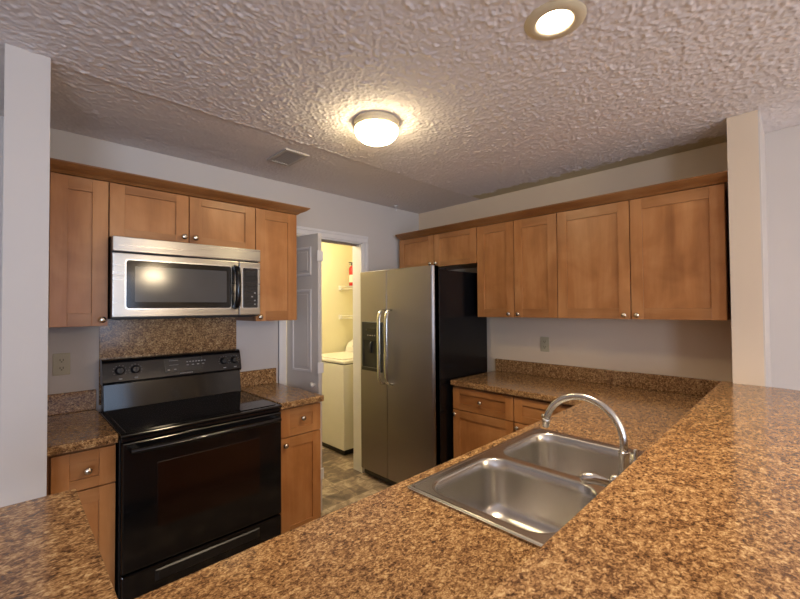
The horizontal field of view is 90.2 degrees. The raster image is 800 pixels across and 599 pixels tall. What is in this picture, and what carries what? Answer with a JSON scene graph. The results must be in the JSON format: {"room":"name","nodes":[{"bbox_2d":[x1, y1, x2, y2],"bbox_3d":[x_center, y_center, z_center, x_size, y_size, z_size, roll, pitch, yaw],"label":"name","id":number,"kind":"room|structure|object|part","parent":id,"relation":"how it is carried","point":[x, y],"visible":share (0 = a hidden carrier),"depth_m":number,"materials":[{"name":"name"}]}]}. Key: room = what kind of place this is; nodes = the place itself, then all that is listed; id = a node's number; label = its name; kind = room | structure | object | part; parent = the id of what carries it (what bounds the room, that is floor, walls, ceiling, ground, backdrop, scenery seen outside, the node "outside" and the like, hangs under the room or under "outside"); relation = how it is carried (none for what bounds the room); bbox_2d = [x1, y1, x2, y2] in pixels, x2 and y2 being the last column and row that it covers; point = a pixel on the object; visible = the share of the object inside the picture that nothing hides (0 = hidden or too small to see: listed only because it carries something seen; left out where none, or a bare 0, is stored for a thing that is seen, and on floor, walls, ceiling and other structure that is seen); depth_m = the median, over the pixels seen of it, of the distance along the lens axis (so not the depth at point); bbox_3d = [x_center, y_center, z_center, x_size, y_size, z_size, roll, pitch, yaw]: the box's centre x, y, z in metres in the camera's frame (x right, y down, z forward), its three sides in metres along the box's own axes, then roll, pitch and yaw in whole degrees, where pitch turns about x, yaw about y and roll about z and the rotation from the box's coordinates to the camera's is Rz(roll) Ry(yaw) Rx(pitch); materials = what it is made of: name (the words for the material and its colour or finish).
{"room":"kitchen","nodes":[
{"label":"kitchen","id":0,"kind":"room"},
{"bbox_2d":[0,43,50,506],"bbox_3d":[-1.638,0.297,1.728,0.125,2.425,0.782,1,-2,-45],"label":"wall","id":1,"kind":"structure","parent":0,"point":[27,75],"depth_m":1.46,"materials":[{"name":"grey paint"}]},
{"bbox_2d":[0,116,418,411],"bbox_3d":[-2.049,0.305,1.956,6.440,2.425,0.120,1,-2,-45],"label":"wall","id":2,"kind":"structure","parent":0,"point":[257,341],"depth_m":2.74,"materials":[{"name":"grey paint"}]},
{"bbox_2d":[52,353,69,375],"bbox_3d":[-1.795,0.343,2.114,0.072,0.116,0.009,1,-2,-45],"label":"wall outlet","id":3,"kind":"object","parent":2,"relation":"attached to","point":[61,361],"visible":1,"depth_m":2.11,"materials":[{"name":"beige plastic"}]},
{"bbox_2d":[57,365,65,370],"bbox_3d":[-1.793,0.364,2.112,0.033,0.028,0.003,1,-2,-45],"label":"receptacle","id":4,"kind":"object","parent":3,"relation":"attached to","point":[59,367],"depth_m":2.11,"materials":[{"name":"beige plastic"}]},
{"bbox_2d":[58,357,65,362],"bbox_3d":[-1.793,0.322,2.112,0.033,0.028,0.003,1,-2,-45],"label":"receptacle","id":5,"kind":"object","parent":3,"relation":"attached to","point":[60,359],"depth_m":2.11,"materials":[{"name":"beige plastic"}]},
{"bbox_2d":[47,389,95,415],"bbox_3d":[-1.771,0.550,2.124,0.242,0.108,0.020,1,-2,-45],"label":"backsplash","id":6,"kind":"structure","parent":2,"relation":"attached to","point":[69,402],"depth_m":2.13,"materials":[{"name":"brown stone"}]},
{"bbox_2d":[48,171,107,327],"bbox_3d":[-1.647,-0.244,2.027,0.224,0.754,0.358,1,-2,-45],"label":"upper cabinet","id":7,"kind":"object","parent":2,"relation":"attached to","point":[78,206],"visible":0.78,"depth_m":1.92,"materials":[{"name":"brown wood"}]},
{"bbox_3d":[-1.468,0.100,1.964,0.031,0.031,0.032,1,-2,-45],"label":"knob","id":8,"kind":"part","parent":7,"relation":"part of","materials":[{"name":"silver metal"}]},
{"bbox_2d":[99,317,235,404],"bbox_3d":[-1.409,0.353,2.495,0.766,0.479,0.006,1,-2,-45],"label":"backsplash panel","id":9,"kind":"object","parent":2,"relation":"attached to","point":[137,337],"visible":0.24,"depth_m":2.45,"materials":[{"name":"brown stone"}]},
{"bbox_2d":[108,182,254,249],"bbox_3d":[-1.296,-0.464,2.378,0.761,0.305,0.358,1,-2,-45],"label":"upper cabinet","id":10,"kind":"object","parent":2,"relation":"attached to","point":[133,211],"visible":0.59,"depth_m":2.22,"materials":[{"name":"brown wood"}]},
{"bbox_3d":[-1.338,-0.452,2.143,0.366,0.273,0.020,1,-2,-45],"label":"door","id":11,"kind":"part","parent":10,"relation":"part of","materials":[{"name":"brown wood"}]},
{"bbox_2d":[50,158,309,214],"bbox_3d":[-1.245,-0.610,2.408,1.372,0.046,0.395,1,-2,-45],"label":"crown molding","id":12,"kind":"structure","parent":10,"relation":"attached to","point":[56,165],"depth_m":2.15,"materials":[{"name":"brown wood"}]},
{"bbox_2d":[108,236,259,319],"bbox_3d":[-1.254,-0.100,2.332,0.755,0.415,0.458,1,-2,-45],"label":"microwave","id":13,"kind":"object","parent":10,"relation":"attached to","point":[148,278],"visible":0.97,"depth_m":2.15,"materials":[{"name":"metal"}]},
{"bbox_3d":[-1.194,-0.070,2.175,0.621,0.321,0.029,1,-2,-45],"label":"door","id":14,"kind":"part","parent":13,"relation":"part of","materials":[{"name":"metal"}]},
{"bbox_3d":[-1.180,-0.074,2.167,0.528,0.254,0.002,1,-2,-45],"label":"window trim","id":15,"kind":"part","parent":13,"relation":"part of","materials":[{"name":"glass"}]},
{"bbox_3d":[-0.958,-0.074,2.346,0.034,0.266,0.063,1,-2,-45],"label":"handle","id":16,"kind":"part","parent":13,"relation":"part of","materials":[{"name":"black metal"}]},
{"bbox_3d":[-0.924,-0.066,2.441,0.131,0.321,0.029,1,-2,-45],"label":"control panel","id":17,"kind":"part","parent":13,"relation":"part of","materials":[{"name":"metal"}]},
{"bbox_3d":[-1.067,-0.449,2.410,0.385,0.273,0.020,1,-2,-45],"label":"door","id":18,"kind":"part","parent":10,"relation":"part of","materials":[{"name":"brown wood"}]},
{"bbox_2d":[240,368,275,387],"bbox_3d":[-1.025,0.559,2.858,0.289,0.108,0.020,1,-2,-45],"label":"backsplash","id":19,"kind":"structure","parent":2,"relation":"attached to","point":[261,376],"depth_m":2.85,"materials":[{"name":"brown stone"}]},
{"bbox_2d":[235,207,296,320],"bbox_3d":[-0.917,-0.235,2.745,0.292,0.754,0.358,1,-2,-45],"label":"upper cabinet","id":20,"kind":"object","parent":2,"relation":"attached to","point":[275,231],"visible":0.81,"depth_m":2.65,"materials":[{"name":"brown wood"}]},
{"bbox_3d":[-0.821,-0.222,2.646,0.289,0.722,0.020,1,-2,-45],"label":"door","id":21,"kind":"part","parent":20,"relation":"part of","materials":[{"name":"brown wood"}]},
{"bbox_2d":[287,233,323,511],"bbox_3d":[-0.691,0.521,2.966,0.139,1.988,0.367,1,-2,-45],"label":"door","id":22,"kind":"structure","parent":2,"relation":"in","point":[305,366],"depth_m":2.90,"materials":[{"name":"white paint"}]},
{"bbox_2d":[278,226,367,472],"bbox_3d":[-0.596,0.480,3.284,0.873,2.104,0.020,1,-2,-45],"label":"trim","id":23,"kind":"structure","parent":2,"relation":"attached to","point":[300,230],"depth_m":3.16,"materials":[{"name":"white wood"}]},
{"bbox_2d":[286,234,363,472],"bbox_3d":[-0.646,0.511,3.334,0.761,2.045,0.127,1,-2,-45],"label":"trim","id":24,"kind":"structure","parent":2,"relation":"attached to","point":[357,246],"depth_m":3.59,"materials":[{"name":"wood"}]},
{"bbox_2d":[286,243,352,362],"bbox_3d":[-0.945,0.335,3.913,2.360,2.425,1.120,1,-2,-45],"label":"wall","id":25,"kind":"structure","parent":0,"point":[336,332],"depth_m":4.72,"materials":[{"name":"beige paint"}]},
{"bbox_2d":[339,315,352,318],"bbox_3d":[-0.272,0.201,4.508,0.321,0.054,0.979,1,-2,-45],"label":"wire shelf","id":26,"kind":"object","parent":25,"relation":"attached to","point":[340,316],"visible":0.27,"depth_m":4.70,"materials":[{"name":"white metal"}]},
{"bbox_2d":[339,286,352,289],"bbox_3d":[-0.275,-0.143,4.515,0.321,0.054,0.979,1,-2,-45],"label":"wire shelf","id":27,"kind":"object","parent":25,"relation":"attached to","point":[340,287],"visible":0.27,"depth_m":4.70,"materials":[{"name":"white metal"}]},
{"bbox_2d":[349,262,352,285],"bbox_3d":[-0.565,-0.298,4.732,0.080,0.284,0.080,0,-1,0],"label":"fire extinguisher","id":28,"kind":"object","parent":27,"relation":"on","point":[351,264],"visible":0.62,"depth_m":4.70,"materials":[{"name":"metal"}]},
{"bbox_2d":[321,446,391,516],"bbox_3d":[-0.075,1.495,0.022,6.560,0.060,7.880,1,-2,-45],"label":"floor","id":29,"kind":"structure","parent":0,"point":[343,485],"depth_m":3.32,"materials":[{"name":"tile"}]},
{"bbox_2d":[47,443,115,589],"bbox_3d":[-1.546,1.075,1.893,0.231,0.874,0.638,1,-2,-45],"label":"base cabinet","id":30,"kind":"object","parent":29,"relation":"on","point":[90,471],"visible":0.49,"depth_m":1.73,"materials":[{"name":"brown wood"}]},
{"bbox_2d":[47,389,117,456],"bbox_3d":[-1.552,0.563,1.901,0.243,0.146,0.644,1,-2,-45],"label":"countertop","id":31,"kind":"structure","parent":30,"relation":"on","point":[74,423],"depth_m":1.91,"materials":[{"name":"brown stone"}]},
{"bbox_3d":[-1.351,0.728,1.706,0.217,0.161,0.020,1,-2,-45],"label":"drawer","id":32,"kind":"part","parent":30,"relation":"part of","materials":[{"name":"brown wood"}]},
{"bbox_3d":[-1.326,0.729,1.694,0.031,0.031,0.032,1,-2,-45],"label":"knob","id":33,"kind":"part","parent":30,"relation":"part of","materials":[{"name":"silver metal"}]},
{"bbox_3d":[-1.348,1.106,1.698,0.217,0.583,0.020,1,-2,-45],"label":"door","id":34,"kind":"part","parent":30,"relation":"part of","materials":[{"name":"brown wood"}]},
{"bbox_2d":[99,349,281,598],"bbox_3d":[-1.151,0.923,2.215,0.770,1.186,0.718,1,-2,-45],"label":"range","id":35,"kind":"object","parent":29,"relation":"on","point":[198,476],"visible":0.96,"depth_m":2.03,"materials":[{"name":"black metal"}]},
{"bbox_3d":[-1.554,0.398,2.213,0.048,0.047,0.033,1,-2,-45],"label":"control knob","id":36,"kind":"part","parent":35,"relation":"part of","materials":[{"name":"black plastic"}]},
{"bbox_3d":[-1.501,0.399,2.265,0.048,0.047,0.033,1,-2,-45],"label":"control knob","id":37,"kind":"part","parent":35,"relation":"part of","materials":[{"name":"black plastic"}]},
{"bbox_2d":[99,391,281,438],"bbox_3d":[-1.156,0.615,2.224,0.768,0.016,0.590,1,-2,-45],"label":"cooktop","id":38,"kind":"object","parent":35,"relation":"in","point":[146,419],"depth_m":2.14,"materials":[{"name":"black glass"}]},
{"bbox_3d":[-0.966,0.628,2.031,0.760,0.018,0.029,1,-2,-45],"label":"vent trim","id":39,"kind":"part","parent":35,"relation":"part of","materials":[{"name":"black metal"}]},
{"bbox_3d":[-0.957,1.338,2.013,0.756,0.235,0.037,1,-2,-45],"label":"storage drawer","id":40,"kind":"part","parent":35,"relation":"part of","materials":[{"name":"black metal"}]},
{"bbox_3d":[-0.959,0.924,2.020,0.756,0.572,0.041,1,-2,-45],"label":"oven door","id":41,"kind":"part","parent":35,"relation":"part of","materials":[{"name":"black glass"}]},
{"bbox_3d":[-0.925,0.667,1.989,0.706,0.025,0.068,1,-2,-45],"label":"oven handle","id":42,"kind":"part","parent":35,"relation":"part of","materials":[{"name":"black metal"}]},
{"bbox_3d":[-0.942,1.268,1.999,0.500,0.053,0.006,1,-2,-45],"label":"drawer pull","id":43,"kind":"part","parent":35,"relation":"part of","materials":[{"name":"black metal"}]},
{"bbox_3d":[-1.149,0.403,2.611,0.048,0.047,0.033,1,-2,-45],"label":"control knob","id":44,"kind":"part","parent":35,"relation":"part of","materials":[{"name":"black plastic"}]},
{"bbox_3d":[-1.101,0.403,2.658,0.048,0.047,0.033,1,-2,-45],"label":"control knob","id":45,"kind":"part","parent":35,"relation":"part of","materials":[{"name":"black plastic"}]},
{"bbox_2d":[279,402,320,533],"bbox_3d":[-0.803,1.084,2.624,0.286,0.874,0.638,1,-2,-45],"label":"base cabinet","id":46,"kind":"object","parent":29,"relation":"on","point":[300,425],"visible":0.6,"depth_m":2.42,"materials":[{"name":"brown wood"}]},
{"bbox_2d":[240,368,323,409],"bbox_3d":[-0.808,0.572,2.634,0.296,0.146,0.644,1,-2,-45],"label":"countertop","id":47,"kind":"structure","parent":46,"relation":"on","point":[261,383],"depth_m":2.66,"materials":[{"name":"brown stone"}]},
{"bbox_3d":[-0.607,0.734,2.438,0.270,0.165,0.020,1,-2,-45],"label":"drawer","id":48,"kind":"part","parent":46,"relation":"part of","materials":[{"name":"brown wood"}]},
{"bbox_2d":[322,340,353,454],"bbox_3d":[-0.551,1.014,4.392,0.676,1.079,0.679,1,-2,-45],"label":"washing machine","id":49,"kind":"object","parent":29,"relation":"on","point":[337,377],"visible":0.24,"depth_m":4.01,"materials":[{"name":"white metal"}]},
{"bbox_3d":[-0.617,0.609,4.338,0.452,0.012,0.553,1,-2,-45],"label":"lid","id":50,"kind":"part","parent":49,"relation":"part of","materials":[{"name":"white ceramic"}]},
{"bbox_2d":[360,265,486,484],"bbox_3d":[0.175,0.643,3.426,0.782,1.772,0.850,1,-2,-45],"label":"refrigerator","id":51,"kind":"object","parent":29,"relation":"on","point":[422,330],"visible":0.94,"depth_m":3.13,"materials":[{"name":"metal"}]},
{"bbox_3d":[-0.204,0.610,3.404,0.071,1.700,0.350,1,-2,-45],"label":"door","id":52,"kind":"part","parent":51,"relation":"part of","materials":[{"name":"metal"}]},
{"bbox_3d":[-0.157,0.389,3.259,0.070,0.622,0.037,1,-2,-45],"label":"handle","id":53,"kind":"part","parent":51,"relation":"part of","materials":[{"name":"metal"}]},
{"bbox_3d":[-0.096,0.387,3.197,0.070,0.622,0.037,1,-2,-45],"label":"handle","id":54,"kind":"part","parent":51,"relation":"part of","materials":[{"name":"metal"}]},
{"bbox_3d":[0.095,0.602,3.099,0.071,1.700,0.496,1,-2,-45],"label":"door","id":55,"kind":"part","parent":51,"relation":"part of","materials":[{"name":"metal"}]},
{"bbox_2d":[452,386,514,457],"bbox_3d":[0.784,1.080,3.027,0.638,0.874,0.507,1,-2,-45],"label":"base cabinet","id":56,"kind":"object","parent":29,"relation":"on","point":[480,417],"visible":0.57,"depth_m":2.85,"materials":[{"name":"brown wood"}]},
{"bbox_3d":[0.584,0.736,2.840,0.020,0.161,0.501,1,-2,-45],"label":"drawer","id":57,"kind":"part","parent":56,"relation":"part of","materials":[{"name":"brown wood"}]},
{"bbox_3d":[0.586,1.113,2.833,0.020,0.583,0.501,1,-2,-45],"label":"door","id":58,"kind":"part","parent":56,"relation":"part of","materials":[{"name":"brown wood"}]},
{"bbox_2d":[514,396,572,430],"bbox_3d":[1.124,1.071,2.683,0.638,0.874,0.457,1,-2,-45],"label":"base cabinet","id":59,"kind":"object","parent":29,"relation":"on","point":[527,411],"visible":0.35,"depth_m":2.58,"materials":[{"name":"brown wood"}]},
{"bbox_3d":[0.916,1.105,2.498,0.020,0.583,0.419,1,-2,-45],"label":"door","id":60,"kind":"part","parent":59,"relation":"part of","materials":[{"name":"brown wood"}]},
{"bbox_3d":[0.501,1.049,1.303,0.930,0.874,0.638,1,-2,-45],"label":"base cabinet","id":61,"kind":"object","parent":29,"relation":"on","visible":0},
{"bbox_2d":[135,358,729,598],"bbox_3d":[0.356,0.551,1.844,2.923,0.140,1.620,1,-2,-45],"label":"countertop","id":62,"kind":"structure","parent":61,"relation":"on","point":[395,541],"depth_m":0.95,"materials":[{"name":"brown stone"}]},
{"bbox_2d":[408,427,644,547],"bbox_3d":[0.504,0.659,1.305,0.832,0.192,0.540,1,-2,-45],"label":"sink","id":63,"kind":"object","parent":62,"relation":"in","point":[527,486],"visible":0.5,"depth_m":1.36,"materials":[{"name":"metal"}]},
{"bbox_3d":[0.340,0.659,1.190,0.372,0.190,0.406,1,-2,-45],"label":"bowl","id":64,"kind":"part","parent":63,"relation":"part of","materials":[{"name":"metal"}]},
{"bbox_3d":[0.622,0.662,1.468,0.372,0.190,0.406,1,-2,-45],"label":"bowl","id":65,"kind":"part","parent":63,"relation":"part of","materials":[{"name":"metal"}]},
{"bbox_2d":[542,393,637,486],"bbox_3d":[0.584,0.431,1.260,0.288,0.265,0.281,1,-2,-45],"label":"faucet","id":66,"kind":"object","parent":62,"relation":"on","point":[594,478],"visible":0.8,"depth_m":1.18,"materials":[{"name":"silver metal"}]},
{"bbox_3d":[0.579,0.377,1.264,0.022,0.158,0.258,1,-2,-45],"label":"spout","id":67,"kind":"part","parent":66,"relation":"part of","materials":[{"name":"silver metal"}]},
{"bbox_3d":[0.558,0.513,1.128,0.098,0.045,0.033,-1,-1,14],"label":"lever","id":68,"kind":"part","parent":66,"relation":"part of","materials":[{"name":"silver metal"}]},
{"bbox_3d":[0.607,0.521,1.123,0.042,0.053,0.042,1,-2,-45],"label":"handle","id":69,"kind":"part","parent":66,"relation":"part of","materials":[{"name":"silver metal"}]},
{"bbox_3d":[0.662,0.498,1.178,0.044,0.099,0.044,1,-2,-45],"label":"spout","id":70,"kind":"part","parent":66,"relation":"part of","materials":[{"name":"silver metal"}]},
{"bbox_2d":[0,0,799,213],"bbox_3d":[0.264,-0.966,-0.379,6.440,0.010,6.740,1,-2,-45],"label":"ceiling","id":71,"kind":"structure","parent":0,"point":[483,107],"depth_m":1.69,"materials":[{"name":"white paint"}]},
{"bbox_2d":[267,148,308,165],"bbox_3d":[-0.714,-0.901,2.531,0.160,0.012,0.250,1,-2,-45],"label":"ceiling vent","id":72,"kind":"object","parent":71,"relation":"in","point":[287,157],"visible":1,"depth_m":2.52,"materials":[{"name":"metal"}]},
{"bbox_2d":[354,111,398,145],"bbox_3d":[-0.121,-0.861,2.057,0.234,0.116,0.234,1,-2,-45],"label":"ceiling light","id":73,"kind":"object","parent":71,"relation":"attached to","point":[372,128],"visible":1,"depth_m":1.98,"materials":[{"name":"glass"}]},
{"bbox_2d":[524,0,586,40],"bbox_3d":[0.520,-0.991,1.341,0.200,0.127,0.200,1,-2,-45],"label":"recessed light","id":74,"kind":"object","parent":71,"relation":"in","point":[556,19],"visible":0.96,"depth_m":1.36,"materials":[{"name":"paint"}]},
{"bbox_2d":[419,125,799,390],"bbox_3d":[2.525,0.268,1.815,0.120,2.425,6.500,1,-2,-45],"label":"wall","id":75,"kind":"structure","parent":0,"point":[701,349],"depth_m":2.56,"materials":[{"name":"white paint"}]},
{"bbox_2d":[399,227,476,269],"bbox_3d":[0.409,-0.445,3.628,0.358,0.319,0.885,1,-2,-45],"label":"upper cabinet","id":76,"kind":"object","parent":75,"relation":"attached to","point":[452,250],"visible":0.72,"depth_m":3.48,"materials":[{"name":"brown wood"}]},
{"bbox_3d":[0.153,-0.426,3.691,0.020,0.287,0.431,1,-2,-45],"label":"door","id":77,"kind":"part","parent":76,"relation":"part of","materials":[{"name":"brown wood"}]},
{"bbox_3d":[0.464,-0.434,3.375,0.020,0.287,0.444,1,-2,-45],"label":"door","id":78,"kind":"part","parent":76,"relation":"part of","materials":[{"name":"brown wood"}]},
{"bbox_2d":[477,212,557,317],"bbox_3d":[0.953,-0.242,3.072,0.358,0.754,0.654,1,-2,-45],"label":"upper cabinet","id":79,"kind":"object","parent":75,"relation":"attached to","point":[517,265],"visible":0.91,"depth_m":2.94,"materials":[{"name":"brown wood"}]},
{"bbox_3d":[0.740,-0.225,3.092,0.020,0.722,0.322,1,-2,-45],"label":"door","id":80,"kind":"part","parent":79,"relation":"part of","materials":[{"name":"brown wood"}]},
{"bbox_3d":[0.970,-0.231,2.859,0.020,0.722,0.322,1,-2,-45],"label":"door","id":81,"kind":"part","parent":79,"relation":"part of","materials":[{"name":"brown wood"}]},
{"bbox_2d":[540,337,548,351],"bbox_3d":[1.137,0.352,3.131,0.009,0.116,0.072,1,-2,-45],"label":"wall outlet","id":82,"kind":"object","parent":75,"relation":"attached to","point":[544,341],"visible":1,"depth_m":3.13,"materials":[{"name":"beige plastic"}]},
{"bbox_2d":[495,358,729,395],"bbox_3d":[1.392,0.544,2.861,0.020,0.102,1.613,1,-2,-45],"label":"backsplash","id":83,"kind":"structure","parent":75,"relation":"attached to","point":[676,384],"depth_m":2.75,"materials":[{"name":"brown stone"}]},
{"bbox_2d":[557,182,730,319],"bbox_3d":[1.500,-0.257,2.517,0.358,0.754,0.901,1,-2,-45],"label":"upper cabinet","id":84,"kind":"object","parent":75,"relation":"attached to","point":[666,256],"visible":0.83,"depth_m":2.35,"materials":[{"name":"brown wood"}]},
{"bbox_3d":[1.243,-0.238,2.582,0.020,0.722,0.444,1,-2,-45],"label":"door","id":85,"kind":"part","parent":84,"relation":"part of","materials":[{"name":"brown wood"}]},
{"bbox_3d":[1.560,-0.247,2.260,0.020,0.722,0.447,1,-2,-45],"label":"door","id":86,"kind":"part","parent":84,"relation":"part of","materials":[{"name":"brown wood"}]},
{"bbox_2d":[727,110,770,386],"bbox_3d":[1.869,0.279,2.115,0.393,2.425,0.125,1,-2,-45],"label":"wall","id":87,"kind":"structure","parent":0,"point":[747,197],"depth_m":1.99,"materials":[{"name":"white paint"}]},
{"bbox_2d":[395,170,727,239],"bbox_3d":[0.838,-0.615,2.935,0.066,0.046,2.451,1,-2,-45],"label":"crown molding","id":88,"kind":"structure","parent":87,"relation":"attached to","point":[718,177],"depth_m":2.56,"materials":[{"name":"brown wood"}]},
{"bbox_3d":[0.488,0.973,1.336,2.657,1.027,0.978,1,-2,-45],"label":"wall","id":89,"kind":"structure","parent":0,"visible":0},
{"bbox_2d":[0,381,799,598],"bbox_3d":[0.502,0.436,1.186,2.938,0.040,1.288,1,-2,-45],"label":"bar","id":90,"kind":"object","parent":89,"relation":"on","point":[710,509],"visible":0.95,"depth_m":0.71,"materials":[{"name":"brown stone"}]}
]}

